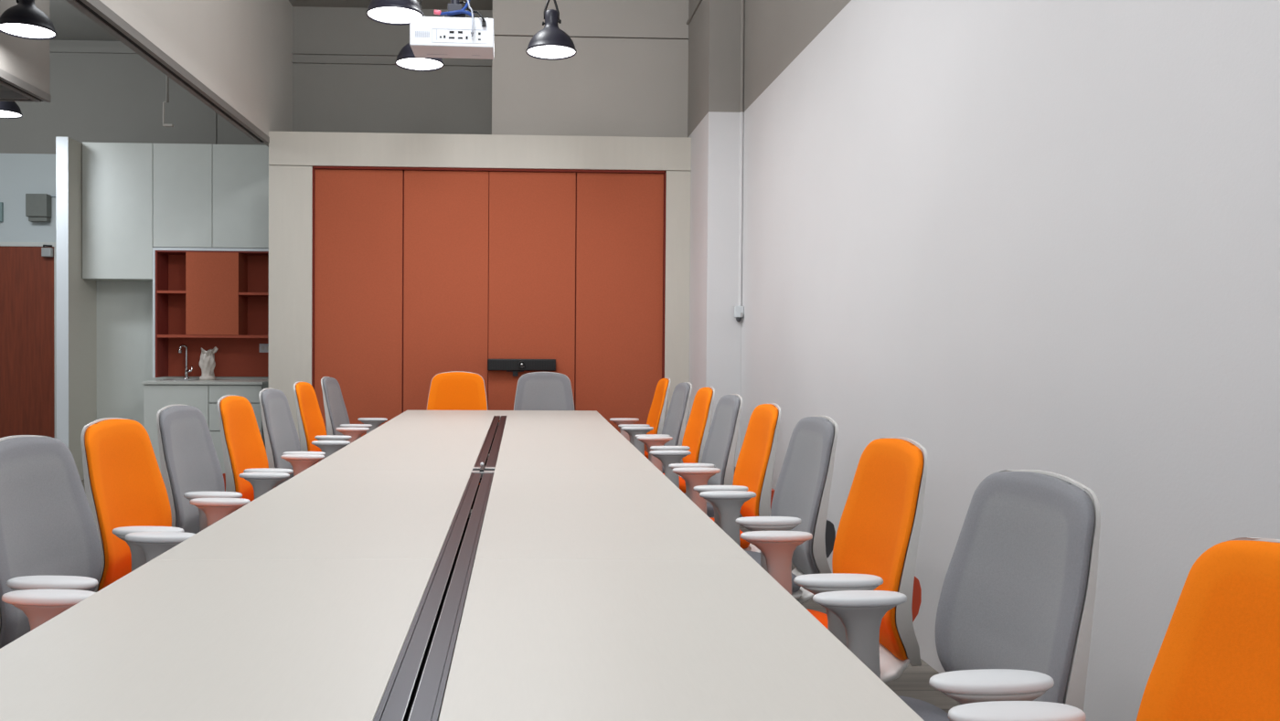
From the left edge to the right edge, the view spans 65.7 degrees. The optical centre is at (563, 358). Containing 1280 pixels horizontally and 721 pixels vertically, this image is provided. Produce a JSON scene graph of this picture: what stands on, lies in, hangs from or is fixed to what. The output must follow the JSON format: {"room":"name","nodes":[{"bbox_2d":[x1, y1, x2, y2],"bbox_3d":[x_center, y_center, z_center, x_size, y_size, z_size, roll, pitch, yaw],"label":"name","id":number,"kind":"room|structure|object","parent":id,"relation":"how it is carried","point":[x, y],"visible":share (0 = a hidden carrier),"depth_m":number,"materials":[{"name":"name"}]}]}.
{"room":"conference room","nodes":[
{"label":"conference room","id":0,"kind":"room"},
{"bbox_2d":[0,85,10,90],"bbox_3d":[-4.919,-2.333,6.217,3.050,1.268,0.100,0,1,-2],"label":"wall","id":1,"kind":"structure","parent":0,"point":[2,88],"depth_m":6.23,"materials":[{"name":"paint"}]},
{"bbox_2d":[0,90,33,101],"bbox_3d":[-4.924,-1.676,6.228,3.050,0.047,0.090,0,1,-2],"label":"trim","id":2,"kind":"structure","parent":1,"relation":"attached to","point":[5,95],"depth_m":6.24,"materials":[{"name":"silver metal"}]},
{"bbox_2d":[0,0,50,94],"bbox_3d":[-3.276,-2.296,4.583,0.100,1.268,3.500,0,1,-2],"label":"wall","id":3,"kind":"structure","parent":0,"point":[27,60],"depth_m":6.06,"materials":[{"name":"grey paint"}]},
{"bbox_2d":[0,68,51,102],"bbox_3d":[-3.272,-1.639,4.594,0.094,0.047,3.500,0,1,-2],"label":"trim","id":4,"kind":"structure","parent":3,"relation":"attached to","point":[8,80],"depth_m":6.04,"materials":[{"name":"silver metal"}]},
{"bbox_2d":[0,40,223,242],"bbox_3d":[-4.522,-0.988,9.484,4.126,4.060,0.150,0,1,-2],"label":"wall","id":5,"kind":"structure","parent":0,"point":[83,106],"depth_m":9.38,"materials":[{"name":"paint"}]},
{"bbox_2d":[0,202,3,222],"bbox_3d":[-5.396,-1.384,9.351,0.163,0.185,0.029,0,1,-2],"label":"wall plate","id":6,"kind":"object","parent":5,"relation":"attached to","point":[1,203],"visible":1,"depth_m":9.34,"materials":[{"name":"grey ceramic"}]},
{"bbox_2d":[0,246,54,438],"bbox_3d":[-5.248,-0.015,9.404,0.800,2.088,0.042,0,1,-2],"label":"door","id":7,"kind":"structure","parent":5,"relation":"in","point":[26,278],"depth_m":9.39,"materials":[{"name":"brown wood"}]},
{"bbox_2d":[41,245,53,256],"bbox_3d":[-4.887,-1.016,9.350,0.096,0.116,0.060,0,1,-2],"label":"door closer","id":8,"kind":"object","parent":7,"relation":"attached to","point":[45,251],"depth_m":9.32,"materials":[{"name":"silver metal"}]},
{"bbox_2d":[0,242,56,438],"bbox_3d":[-5.249,-0.032,9.435,0.900,2.141,0.120,0,1,-2],"label":"trim","id":9,"kind":"structure","parent":5,"relation":"attached to","point":[2,244],"depth_m":9.38,"materials":[{"name":"grey metal"}]},
{"bbox_2d":[25,193,55,222],"bbox_3d":[-4.863,-1.418,9.337,0.398,0.256,0.099,0,1,-2],"label":"wall box","id":10,"kind":"object","parent":5,"relation":"attached to","point":[37,206],"visible":0.95,"depth_m":9.29,"materials":[{"name":"grey plastic"}]},
{"bbox_2d":[49,44,137,53],"bbox_3d":[-3.906,-2.923,9.387,2.926,0.060,0.030,0,1,-2],"label":"trim","id":11,"kind":"structure","parent":5,"relation":"attached to","point":[52,48],"depth_m":9.35,"materials":[{"name":"paint"}]},
{"bbox_2d":[213,111,266,145],"bbox_3d":[-2.892,-2.367,9.437,0.889,1.040,0.030,0,1,-2],"label":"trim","id":12,"kind":"structure","parent":5,"relation":"attached to","point":[232,135],"depth_m":9.42,"materials":[{"name":"paint"}]},
{"bbox_2d":[96,280,268,426],"bbox_3d":[-3.261,-0.400,8.909,1.846,2.920,0.080,0,1,-2],"label":"wall","id":13,"kind":"structure","parent":0,"point":[124,309],"depth_m":8.85,"materials":[{"name":"paint"}]},
{"bbox_2d":[82,142,153,281],"bbox_3d":[-3.864,-1.275,8.681,0.599,1.176,0.297,0,1,-2],"label":"upper cabinet","id":14,"kind":"object","parent":13,"relation":"attached to","point":[117,177],"visible":0.98,"depth_m":8.53,"materials":[{"name":"laminate"}]},
{"bbox_2d":[152,143,212,247],"bbox_3d":[-3.309,-1.411,8.701,0.504,0.896,0.297,0,1,-2],"label":"upper cabinet","id":15,"kind":"object","parent":13,"relation":"attached to","point":[182,173],"visible":0.96,"depth_m":8.55,"materials":[{"name":"laminate"}]},
{"bbox_2d":[152,247,268,377],"bbox_3d":[-3.063,-0.395,8.727,1.013,1.127,0.299,0,1,-2],"label":"shelf niche","id":16,"kind":"object","parent":13,"relation":"attached to","point":[206,298],"visible":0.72,"depth_m":8.73,"materials":[{"name":"red wood"}]},
{"bbox_2d":[259,343,268,352],"bbox_3d":[-2.682,-0.089,8.877,0.110,0.080,0.012,0,1,-2],"label":"wall socket","id":17,"kind":"object","parent":16,"relation":"attached to","point":[263,347],"visible":0.7,"depth_m":8.87,"materials":[{"name":"white plastic"}]},
{"bbox_2d":[212,144,268,248],"bbox_3d":[-2.803,-1.409,8.722,0.503,0.896,0.297,0,1,-2],"label":"upper cabinet","id":18,"kind":"object","parent":13,"relation":"attached to","point":[240,172],"visible":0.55,"depth_m":8.57,"materials":[{"name":"laminate"}]},
{"bbox_2d":[99,0,292,146],"bbox_3d":[-2.120,-2.257,2.637,0.100,1.268,11.516,0,1,-2],"label":"wall header","id":19,"kind":"structure","parent":0,"point":[241,50],"depth_m":6.71,"materials":[{"name":"paint"}]},
{"bbox_2d":[65,0,269,143],"bbox_3d":[-2.100,-1.593,2.257,0.094,0.047,10.733,0,1,-2],"label":"trim","id":20,"kind":"structure","parent":19,"relation":"attached to","point":[97,11],"depth_m":5.43,"materials":[{"name":"silver metal"}]},
{"bbox_2d":[49,0,492,41],"bbox_3d":[-2.365,-2.962,3.233,7.905,0.120,12.750,0,1,-2],"label":"ceiling","id":21,"kind":"structure","parent":0,"point":[69,22],"depth_m":8.57,"materials":[{"name":"paint"}]},
{"bbox_2d":[0,101,22,118],"bbox_3d":[-4.329,-2.429,7.586,0.301,1.114,0.301,1,1,17],"label":"pendant lamp","id":22,"kind":"object","parent":21,"relation":"hanging from","point":[8,110],"visible":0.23,"depth_m":7.55,"materials":[{"name":"black metal"}]},
{"bbox_2d":[0,110,21,117],"bbox_3d":[-4.333,-1.889,7.595,0.285,0.034,0.285,1,1,17],"label":"diffuser","id":23,"kind":"object","parent":22,"relation":"attached to","point":[3,113],"depth_m":7.59,"materials":[{"name":"white plastic"}]},
{"bbox_2d":[0,0,56,40],"bbox_3d":[-3.015,-2.387,5.543,0.301,1.114,0.301,0,1,4],"label":"pendant lamp","id":24,"kind":"object","parent":21,"relation":"hanging from","point":[24,19],"visible":1,"depth_m":5.49,"materials":[{"name":"black metal"}]},
{"bbox_2d":[0,23,54,38],"bbox_3d":[-3.018,-1.847,5.552,0.285,0.034,0.285,0,1,4],"label":"diffuser","id":25,"kind":"object","parent":24,"relation":"attached to","point":[18,30],"depth_m":5.53,"materials":[{"name":"white plastic"}]},
{"bbox_2d":[162,75,173,127],"bbox_3d":[-3.144,-2.412,7.840,0.082,1.142,0.040,0,1,-2],"label":"hanging rod","id":26,"kind":"object","parent":21,"relation":"hanging from","point":[167,78],"visible":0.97,"depth_m":7.84,"materials":[{"name":"paint"}]},
{"bbox_2d":[366,0,423,25],"bbox_3d":[-0.894,-2.369,5.239,0.301,1.114,0.301,1,1,20],"label":"pendant lamp","id":27,"kind":"object","parent":21,"relation":"hanging from","point":[388,12],"visible":0.93,"depth_m":5.18,"materials":[{"name":"black metal"}]},
{"bbox_2d":[367,7,421,22],"bbox_3d":[-0.897,-1.829,5.247,0.285,0.034,0.285,1,1,20],"label":"diffuser","id":28,"kind":"object","parent":27,"relation":"attached to","point":[379,15],"depth_m":5.21,"materials":[{"name":"white plastic"}]},
{"bbox_2d":[394,0,444,71],"bbox_3d":[-0.896,-2.384,6.156,0.301,1.114,0.301,1,1,13],"label":"pendant lamp","id":29,"kind":"object","parent":21,"relation":"hanging from","point":[406,59],"visible":0.44,"depth_m":6.12,"materials":[{"name":"black plastic"}]},
{"bbox_2d":[396,58,442,69],"bbox_3d":[-0.900,-1.844,6.165,0.285,0.034,0.285,1,1,13],"label":"diffuser","id":30,"kind":"object","parent":29,"relation":"attached to","point":[403,63],"depth_m":6.14,"materials":[{"name":"white plastic"}]},
{"bbox_2d":[409,0,494,59],"bbox_3d":[-0.533,-2.194,4.781,0.396,1.439,0.341,0,1,-4],"label":"projector","id":31,"kind":"object","parent":21,"relation":"attached to","point":[454,35],"visible":1,"depth_m":4.66,"materials":[{"name":"white plastic"}]},
{"bbox_2d":[415,31,429,37],"bbox_3d":[-0.666,-1.526,4.650,0.068,0.026,0.002,0,6,-4],"label":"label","id":32,"kind":"object","parent":31,"relation":"attached to","point":[422,34],"depth_m":4.65,"materials":[{"name":"white paper"}]},
{"bbox_2d":[525,0,576,60],"bbox_3d":[-0.071,-2.374,5.885,0.301,1.114,0.301,0,1,-11],"label":"pendant lamp","id":33,"kind":"object","parent":21,"relation":"hanging from","point":[549,43],"visible":1,"depth_m":5.84,"materials":[{"name":"black metal"}]},
{"bbox_2d":[527,45,575,58],"bbox_3d":[-0.075,-1.834,5.893,0.285,0.034,0.285,0,1,-11],"label":"diffuser","id":34,"kind":"object","parent":33,"relation":"attached to","point":[534,51],"depth_m":5.87,"materials":[{"name":"white plastic"}]},
{"bbox_2d":[292,6,492,134],"bbox_3d":[-1.510,-0.953,8.499,1.812,4.060,0.104,0,1,-2],"label":"wall","id":35,"kind":"structure","parent":0,"point":[327,98],"depth_m":8.42,"materials":[{"name":"paint"}]},
{"bbox_2d":[291,52,491,66],"bbox_3d":[-1.448,-2.544,8.410,1.712,0.087,0.026,0,1,-2],"label":"trim","id":36,"kind":"structure","parent":35,"relation":"attached to","point":[296,53],"depth_m":8.39,"materials":[{"name":"paint"}]},
{"bbox_2d":[268,131,691,437],"bbox_3d":[-0.651,-0.324,7.793,3.278,2.838,0.166,0,1,-2],"label":"door frame","id":37,"kind":"structure","parent":0,"point":[285,148],"depth_m":7.67,"materials":[{"name":"paint"}]},
{"bbox_2d":[81,480,959,714],"bbox_3d":[-2.391,1.207,3.301,7.905,0.100,12.750,0,1,-2],"label":"floor","id":38,"kind":"structure","parent":0,"point":[913,683],"depth_m":3.55,"materials":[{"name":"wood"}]},
{"bbox_2d":[1,589,95,630],"bbox_3d":[-1.106,0.702,1.896,0.650,0.972,0.626,0,1,3],"label":"office chair","id":39,"kind":"object","parent":38,"relation":"on","point":[39,606],"visible":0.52,"depth_m":2.14,"materials":[{"name":"white plastic"}]},
{"bbox_2d":[55,136,96,480],"bbox_3d":[-4.229,-0.404,8.855,0.098,2.916,1.147,0,1,-2],"label":"partition panel","id":40,"kind":"object","parent":38,"relation":"on","point":[76,295],"visible":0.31,"depth_m":8.38,"materials":[{"name":"beige paint"}]},
{"bbox_2d":[0,435,195,649],"bbox_3d":[-1.141,0.691,2.564,0.650,0.971,0.626,0,1,4],"label":"office chair","id":41,"kind":"object","parent":38,"relation":"on","point":[49,539],"visible":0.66,"depth_m":2.60,"materials":[{"name":"white fabric"}]},
{"bbox_2d":[80,417,250,592],"bbox_3d":[-1.189,0.682,3.198,0.650,0.969,0.626,0,1,3],"label":"office chair","id":42,"kind":"object","parent":38,"relation":"on","point":[125,490],"visible":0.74,"depth_m":3.17,"materials":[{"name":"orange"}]},
{"bbox_2d":[143,384,268,474],"bbox_3d":[-3.065,0.643,8.619,0.985,0.846,0.530,0,1,-2],"label":"base cabinet","id":43,"kind":"object","parent":38,"relation":"on","point":[205,398],"visible":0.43,"depth_m":8.35,"materials":[{"name":"laminate"}]},
{"bbox_2d":[141,379,268,384],"bbox_3d":[-3.062,0.207,8.609,1.005,0.024,0.554,0,1,-2],"label":"countertop","id":44,"kind":"structure","parent":43,"relation":"on","point":[217,381],"depth_m":8.34,"materials":[{"name":"grey stone"}]},
{"bbox_2d":[160,379,199,381],"bbox_3d":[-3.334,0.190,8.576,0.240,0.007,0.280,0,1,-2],"label":"sink","id":45,"kind":"object","parent":44,"relation":"in","point":[164,379],"visible":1,"depth_m":8.53,"materials":[{"name":"silver metal"}]},
{"bbox_2d":[178,344,192,379],"bbox_3d":[-3.351,0.034,8.739,0.123,0.314,0.064,0,1,-25],"label":"tap","id":46,"kind":"object","parent":44,"relation":"on","point":[181,346],"visible":1,"depth_m":8.74,"materials":[{"name":"silver metal"}]},
{"bbox_2d":[199,346,217,380],"bbox_3d":[-3.132,0.044,8.682,0.139,0.298,0.139,1,1,43],"label":"vase","id":47,"kind":"object","parent":44,"relation":"on","point":[207,362],"visible":1,"depth_m":8.64,"materials":[{"name":"beige ceramic"}]},
{"bbox_2d":[156,404,289,533],"bbox_3d":[-1.240,0.670,3.882,0.650,0.969,0.626,0,1,3],"label":"office chair","id":48,"kind":"object","parent":38,"relation":"on","point":[190,466],"visible":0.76,"depth_m":3.87,"materials":[{"name":"white"}]},
{"bbox_2d":[217,394,324,501],"bbox_3d":[-1.242,0.658,4.533,0.650,0.972,0.626,0,1,1],"label":"office chair","id":49,"kind":"object","parent":38,"relation":"on","point":[243,448],"visible":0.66,"depth_m":4.52,"materials":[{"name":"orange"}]},
{"bbox_2d":[258,388,350,487],"bbox_3d":[-1.260,0.646,5.193,0.650,0.973,0.626,0,1,1],"label":"office chair","id":50,"kind":"object","parent":38,"relation":"on","point":[281,435],"visible":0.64,"depth_m":5.20,"materials":[{"name":"white"}]},
{"bbox_2d":[293,381,369,465],"bbox_3d":[-1.314,0.632,6.022,0.650,0.976,0.626,0,1,0],"label":"office chair","id":51,"kind":"object","parent":38,"relation":"on","point":[311,424],"visible":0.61,"depth_m":6.00,"materials":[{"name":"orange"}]},
{"bbox_2d":[320,376,387,460],"bbox_3d":[-1.341,0.618,6.801,0.650,0.977,0.626,0,1,1],"label":"office chair","id":52,"kind":"object","parent":38,"relation":"on","point":[336,412],"visible":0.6,"depth_m":6.80,"materials":[{"name":"white"}]},
{"bbox_2d":[426,371,487,410],"bbox_3d":[-0.784,0.605,7.114,0.626,1.000,0.650,0,1,-2],"label":"office chair","id":53,"kind":"object","parent":38,"relation":"on","point":[454,390],"visible":0.35,"depth_m":7.35,"materials":[{"name":"orange"}]},
{"bbox_2d":[0,410,924,720],"bbox_3d":[-0.308,0.783,3.808,1.337,0.758,6.368,0,1,-2],"label":"conference table","id":54,"kind":"object","parent":38,"relation":"on","point":[379,581],"visible":1,"depth_m":1.78,"materials":[{"name":"laminate"}]},
{"bbox_2d":[513,372,574,410],"bbox_3d":[-0.140,0.608,7.140,0.626,1.000,0.650,0,1,-2],"label":"office chair","id":55,"kind":"object","parent":38,"relation":"on","point":[536,390],"visible":0.38,"depth_m":7.38,"materials":[{"name":"white"}]},
{"bbox_2d":[609,377,670,458],"bbox_3d":[0.422,0.626,6.894,0.650,0.981,0.626,0,1,-3],"label":"office chair","id":56,"kind":"object","parent":38,"relation":"on","point":[657,412],"visible":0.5,"depth_m":6.92,"materials":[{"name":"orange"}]},
{"bbox_2d":[621,382,692,479],"bbox_3d":[0.473,0.639,6.184,0.650,0.979,0.626,0,1,-5],"label":"office chair","id":57,"kind":"object","parent":38,"relation":"on","point":[676,421],"visible":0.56,"depth_m":6.24,"materials":[{"name":"white"}]},
{"bbox_2d":[636,386,714,493],"bbox_3d":[0.516,0.649,5.516,0.650,0.981,0.626,0,1,-3],"label":"office chair","id":58,"kind":"object","parent":38,"relation":"on","point":[698,427],"visible":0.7,"depth_m":5.55,"materials":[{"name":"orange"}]},
{"bbox_2d":[649,394,742,518],"bbox_3d":[0.531,0.662,4.776,0.650,0.978,0.626,0,1,-4],"label":"office chair","id":59,"kind":"object","parent":38,"relation":"on","point":[720,449],"visible":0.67,"depth_m":4.78,"materials":[{"name":"white"}]},
{"bbox_2d":[672,403,780,553],"bbox_3d":[0.564,0.674,4.088,0.650,0.977,0.626,0,1,-2],"label":"office chair","id":60,"kind":"object","parent":38,"relation":"on","point":[753,472],"visible":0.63,"depth_m":4.08,"materials":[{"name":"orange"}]},
{"bbox_2d":[699,416,837,604],"bbox_3d":[0.599,0.687,3.408,0.650,0.975,0.626,0,1,-4],"label":"office chair","id":61,"kind":"object","parent":38,"relation":"on","point":[801,496],"visible":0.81,"depth_m":3.37,"materials":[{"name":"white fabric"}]},
{"bbox_2d":[740,437,927,683],"bbox_3d":[0.606,0.699,2.623,0.650,0.976,0.626,0,1,-3],"label":"office chair","id":62,"kind":"object","parent":38,"relation":"on","point":[877,539],"visible":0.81,"depth_m":2.58,"materials":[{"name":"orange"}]},
{"bbox_2d":[812,469,1100,720],"bbox_3d":[0.655,0.711,1.923,0.650,0.975,0.626,0,1,-6],"label":"office chair","id":63,"kind":"object","parent":38,"relation":"on","point":[1015,612],"visible":0.94,"depth_m":1.93,"materials":[{"name":"grey fabric"}]},
{"bbox_2d":[947,537,1279,720],"bbox_3d":[0.684,0.726,1.250,0.650,0.968,0.626,0,1,-4],"label":"office chair","id":64,"kind":"object","parent":38,"relation":"on","point":[1218,659],"visible":1,"depth_m":1.39,"materials":[{"name":"orange fabric"}]},
{"bbox_2d":[491,0,688,137],"bbox_3d":[0.199,-2.287,8.228,1.566,1.360,0.700,0,1,-2],"label":"wall","id":65,"kind":"structure","parent":0,"point":[627,75],"depth_m":7.88,"materials":[{"name":"paint"}]},
{"bbox_2d":[686,0,702,24],"bbox_3d":[1.015,-2.656,7.249,0.024,0.043,1.290,0,1,-2],"label":"trim","id":66,"kind":"structure","parent":65,"relation":"attached to","point":[698,1],"depth_m":7.58,"materials":[{"name":"paint"}]},
{"bbox_2d":[687,0,744,506],"bbox_3d":[1.125,-0.921,7.605,0.250,4.060,1.134,0,1,-2],"label":"wall pillar","id":67,"kind":"structure","parent":0,"point":[714,28],"depth_m":7.05,"materials":[{"name":"white paint"}]},
{"bbox_2d":[740,0,1279,720],"bbox_3d":[1.529,-0.837,2.618,0.150,4.060,11.134,0,1,-2],"label":"wall","id":68,"kind":"structure","parent":0,"point":[991,237],"depth_m":3.01,"materials":[{"name":"white paint"}]},
{"bbox_2d":[734,306,743,321],"bbox_3d":[1.242,-0.312,6.999,0.057,0.113,0.074,0,1,-2],"label":"switch box","id":69,"kind":"object","parent":68,"relation":"attached to","point":[738,310],"visible":1,"depth_m":6.98,"materials":[{"name":"white plastic"}]},
{"bbox_2d":[738,111,743,306],"bbox_3d":[1.261,-1.060,7.038,0.023,1.379,0.024,0,1,-2],"label":"trim","id":70,"kind":"structure","parent":68,"relation":"attached to","point":[741,112],"depth_m":7.03,"materials":[{"name":"white paint"}]},
{"bbox_2d":[739,0,744,112],"bbox_3d":[1.269,-2.345,7.018,0.023,1.191,0.024,0,1,-2],"label":"trim","id":71,"kind":"structure","parent":68,"relation":"attached to","point":[742,1],"depth_m":7.01,"materials":[{"name":"grey paint"}]},
{"bbox_3d":[-0.657,-0.257,7.907,3.278,2.700,0.060,0,1,-2],"label":"wall","id":72,"kind":"structure","parent":0,"visible":0},
{"bbox_2d":[314,169,403,462],"bbox_3d":[-1.606,-0.195,7.727,0.680,2.549,0.024,0,1,-2],"label":"wall panel","id":73,"kind":"object","parent":72,"relation":"attached to","point":[358,214],"visible":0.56,"depth_m":7.71,"materials":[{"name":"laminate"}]},
{"bbox_2d":[403,170,489,485],"bbox_3d":[-0.927,-0.191,7.755,0.660,2.549,0.024,0,1,-2],"label":"wall panel","id":74,"kind":"object","parent":72,"relation":"attached to","point":[445,274],"visible":0.56,"depth_m":7.74,"materials":[{"name":"wood"}]},
{"bbox_2d":[311,165,666,389],"bbox_3d":[-0.583,-0.194,7.804,2.754,2.578,0.154,0,1,-2],"label":"trim","id":75,"kind":"structure","parent":72,"relation":"attached to","point":[576,171],"depth_m":7.71,"materials":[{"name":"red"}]},
{"bbox_2d":[402,171,576,413],"bbox_3d":[-0.585,-0.181,7.831,2.728,2.550,0.098,0,1,-2],"label":"trim","id":76,"kind":"structure","parent":72,"relation":"attached to","point":[403,172],"depth_m":7.77,"materials":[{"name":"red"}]},
{"bbox_2d":[488,171,575,422],"bbox_3d":[-0.254,-0.187,7.782,0.680,2.549,0.024,0,1,-2],"label":"wall panel","id":77,"kind":"object","parent":72,"relation":"attached to","point":[532,215],"visible":0.56,"depth_m":7.76,"materials":[{"name":"wood"}]},
{"bbox_2d":[487,359,555,376],"bbox_3d":[-0.330,0.075,7.723,0.536,0.136,0.094,0,1,-2],"label":"bar","id":78,"kind":"object","parent":77,"relation":"attached to","point":[515,366],"visible":1,"depth_m":7.69,"materials":[{"name":"black plastic"}]},
{"bbox_2d":[488,360,553,370],"bbox_3d":[-0.332,0.053,7.694,0.517,0.072,0.002,0,1,-2],"label":"grille","id":79,"kind":"object","parent":78,"relation":"attached to","point":[493,365],"depth_m":7.69,"materials":[{"name":"black plastic"}]},
{"bbox_2d":[575,172,663,452],"bbox_3d":[0.438,-0.183,7.810,0.688,2.549,0.024,0,1,-2],"label":"wall panel","id":80,"kind":"object","parent":72,"relation":"attached to","point":[620,229],"visible":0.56,"depth_m":7.79,"materials":[{"name":"wood"}]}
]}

